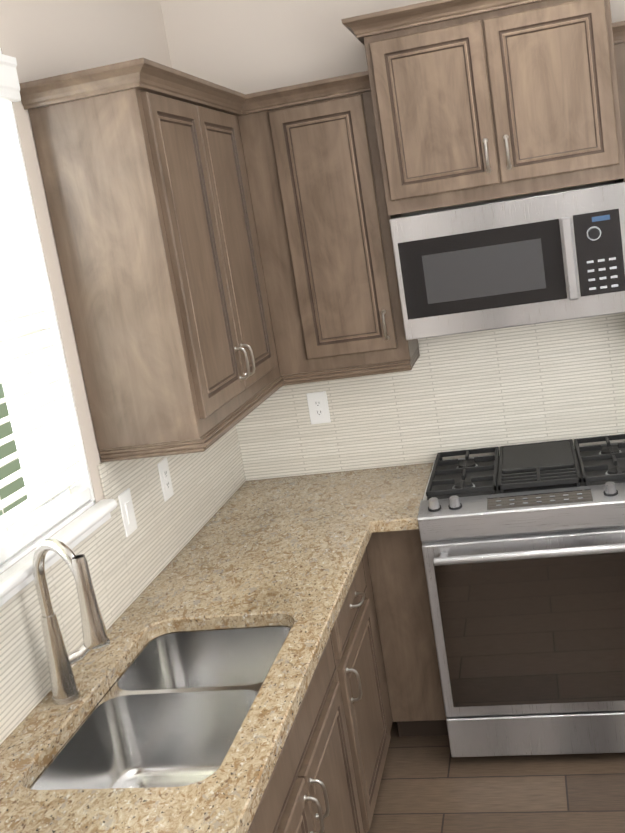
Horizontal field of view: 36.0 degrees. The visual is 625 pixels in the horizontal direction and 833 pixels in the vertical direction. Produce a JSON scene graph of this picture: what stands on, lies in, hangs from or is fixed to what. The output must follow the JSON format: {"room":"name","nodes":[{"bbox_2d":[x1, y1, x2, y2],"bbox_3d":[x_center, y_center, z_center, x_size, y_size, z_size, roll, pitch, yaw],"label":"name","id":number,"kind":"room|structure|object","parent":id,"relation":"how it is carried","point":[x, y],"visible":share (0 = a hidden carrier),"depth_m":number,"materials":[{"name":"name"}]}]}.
{"room":"kitchen","nodes":[
{"label":"kitchen","id":0,"kind":"room"},
{"bbox_2d":[0,0,242,744],"bbox_3d":[-1.194,0.555,0.584,0.200,2.930,7.600,-6,11,13],"label":"wall","id":1,"kind":"structure","parent":0,"point":[40,39],"depth_m":2.75,"materials":[{"name":"beige paint"}]},
{"bbox_2d":[0,48,116,606],"bbox_3d":[-0.866,-0.214,2.185,0.228,1.300,1.011,-6,11,13],"label":"window","id":2,"kind":"structure","parent":1,"relation":"in","point":[16,578],"depth_m":2.63,"materials":[{"name":"white"}]},
{"bbox_2d":[0,54,90,564],"bbox_3d":[-0.826,-0.248,2.168,0.097,1.219,0.971,-6,11,13],"label":"window blinds","id":3,"kind":"object","parent":2,"relation":"attached to","point":[20,536],"visible":1,"depth_m":2.49,"materials":[{"name":"beige plastic"}]},
{"bbox_2d":[0,422,247,743],"bbox_3d":[-0.680,0.462,2.339,0.006,0.437,3.598,-6,11,13],"label":"backsplash","id":4,"kind":"structure","parent":1,"relation":"attached to","point":[121,567],"depth_m":2.84,"materials":[{"name":"tile"}]},
{"bbox_2d":[118,488,136,536],"bbox_3d":[-0.556,0.290,2.909,0.011,0.132,0.084,-6,11,13],"label":"light switch","id":5,"kind":"object","parent":4,"relation":"attached to","point":[127,512],"visible":1,"depth_m":2.90,"materials":[{"name":"white plastic"}]},
{"bbox_2d":[157,458,173,501],"bbox_3d":[-0.491,0.211,3.226,0.008,0.132,0.084,-6,11,13],"label":"electrical outlet","id":6,"kind":"object","parent":4,"relation":"attached to","point":[165,479],"visible":1,"depth_m":3.22,"materials":[{"name":"white plastic"}]},
{"bbox_2d":[19,58,282,453],"bbox_3d":[-0.450,-0.509,3.057,0.333,1.012,0.868,-6,11,13],"label":"upper cabinet","id":7,"kind":"object","parent":1,"relation":"attached to","point":[226,259],"depth_m":2.69,"materials":[{"name":"brown wood"}]},
{"bbox_2d":[160,0,624,480],"bbox_3d":[2.451,-0.596,3.426,5.800,2.930,0.200,-6,11,13],"label":"wall","id":8,"kind":"structure","parent":0,"point":[247,46],"depth_m":3.68,"materials":[{"name":"beige paint"}]},
{"bbox_2d":[239,71,418,377],"bbox_3d":[0.069,-0.705,3.620,0.497,1.012,0.332,-6,11,13],"label":"upper cabinet","id":9,"kind":"object","parent":8,"relation":"attached to","point":[316,162],"depth_m":3.46,"materials":[{"name":"brown wood"}]},
{"bbox_2d":[240,313,624,479],"bbox_3d":[0.631,-0.106,3.814,1.930,0.560,0.005,-6,11,13],"label":"backsplash","id":10,"kind":"structure","parent":8,"relation":"attached to","point":[522,385],"depth_m":3.83,"materials":[{"name":"tile"}]},
{"bbox_2d":[306,391,330,423],"bbox_3d":[0.025,-0.035,3.950,0.084,0.132,0.008,-6,11,13],"label":"electrical outlet","id":11,"kind":"object","parent":10,"relation":"attached to","point":[318,407],"visible":1,"depth_m":3.95,"materials":[{"name":"white plastic"}]},
{"bbox_2d":[341,0,624,215],"bbox_3d":[0.629,-1.094,3.348,0.906,0.652,0.454,-6,11,13],"label":"upper cabinet","id":12,"kind":"object","parent":8,"relation":"attached to","point":[476,100],"visible":1,"depth_m":3.17,"materials":[{"name":"brown wood"}]},
{"bbox_2d":[389,182,624,339],"bbox_3d":[0.717,-0.558,3.459,0.789,0.431,0.446,-6,11,13],"label":"microwave","id":13,"kind":"object","parent":12,"relation":"attached to","point":[546,258],"visible":1,"depth_m":3.28,"materials":[{"name":"silver metal"}]},
{"bbox_2d":[612,21,624,182],"bbox_3d":[1.237,-0.837,3.344,0.327,1.012,0.333,-6,11,13],"label":"upper cabinet","id":14,"kind":"object","parent":8,"relation":"attached to","point":[618,29],"depth_m":3.14,"materials":[{"name":"brown wood"}]},
{"bbox_2d":[367,722,624,832],"bbox_3d":[1.845,1.707,0.213,6.000,0.100,7.600,-6,11,13],"label":"floor","id":15,"kind":"structure","parent":0,"point":[429,784],"depth_m":3.21,"materials":[{"name":"brown wood"}]},
{"bbox_2d":[247,545,398,832],"bbox_3d":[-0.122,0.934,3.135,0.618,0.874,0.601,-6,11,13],"label":"base cabinet","id":16,"kind":"object","parent":15,"relation":"on","point":[376,674],"depth_m":2.70,"materials":[{"name":"brown wood"}]},
{"bbox_2d":[375,597,394,704],"bbox_3d":[0.002,0.787,3.774,0.598,0.874,0.732,-6,11,13],"label":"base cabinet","id":17,"kind":"object","parent":15,"relation":"on","point":[376,598],"depth_m":3.49,"materials":[{"name":"brown wood"}]},
{"bbox_2d":[367,529,447,736],"bbox_3d":[0.408,0.728,3.745,0.213,0.874,0.598,-6,11,13],"label":"base cabinet","id":18,"kind":"object","parent":15,"relation":"on","point":[397,561],"depth_m":3.46,"materials":[{"name":"brown wood"}]},
{"bbox_2d":[0,467,387,832],"bbox_3d":[-0.280,0.607,2.532,0.660,0.040,3.132,-6,11,13],"label":"countertop","id":19,"kind":"structure","parent":18,"relation":"on","point":[287,551],"depth_m":2.63,"materials":[{"name":"stone"}]},
{"bbox_2d":[33,539,109,704],"bbox_3d":[-0.548,0.469,2.256,0.230,0.418,0.258,-6,11,13],"label":"faucet","id":20,"kind":"object","parent":19,"relation":"on","point":[61,661],"visible":1,"depth_m":2.25,"materials":[{"name":"silver metal"}]},
{"bbox_2d":[29,625,290,789],"bbox_3d":[-0.303,0.787,2.316,0.466,0.215,0.846,-6,11,13],"label":"sink","id":21,"kind":"object","parent":19,"relation":"in","point":[171,709],"visible":0.42,"depth_m":2.38,"materials":[{"name":"silver metal"}]},
{"bbox_2d":[368,463,432,531],"bbox_3d":[0.357,0.291,3.602,0.150,0.040,0.697,-6,11,13],"label":"countertop","id":22,"kind":"structure","parent":18,"relation":"on","point":[397,506],"depth_m":3.51,"materials":[{"name":"stone"}]},
{"bbox_2d":[418,434,624,756],"bbox_3d":[0.875,0.651,3.510,0.814,0.969,0.788,-6,11,13],"label":"range","id":23,"kind":"object","parent":15,"relation":"on","point":[523,547],"visible":1,"depth_m":3.23,"materials":[{"name":"silver metal"}]},
{"label":"outside","id":24,"kind":"structure","parent":0,"visible":0},
{"bbox_2d":[0,376,27,515],"bbox_3d":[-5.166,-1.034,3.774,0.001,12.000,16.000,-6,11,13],"label":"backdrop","id":25,"kind":"structure","parent":24,"point":[6,450],"depth_m":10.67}
]}

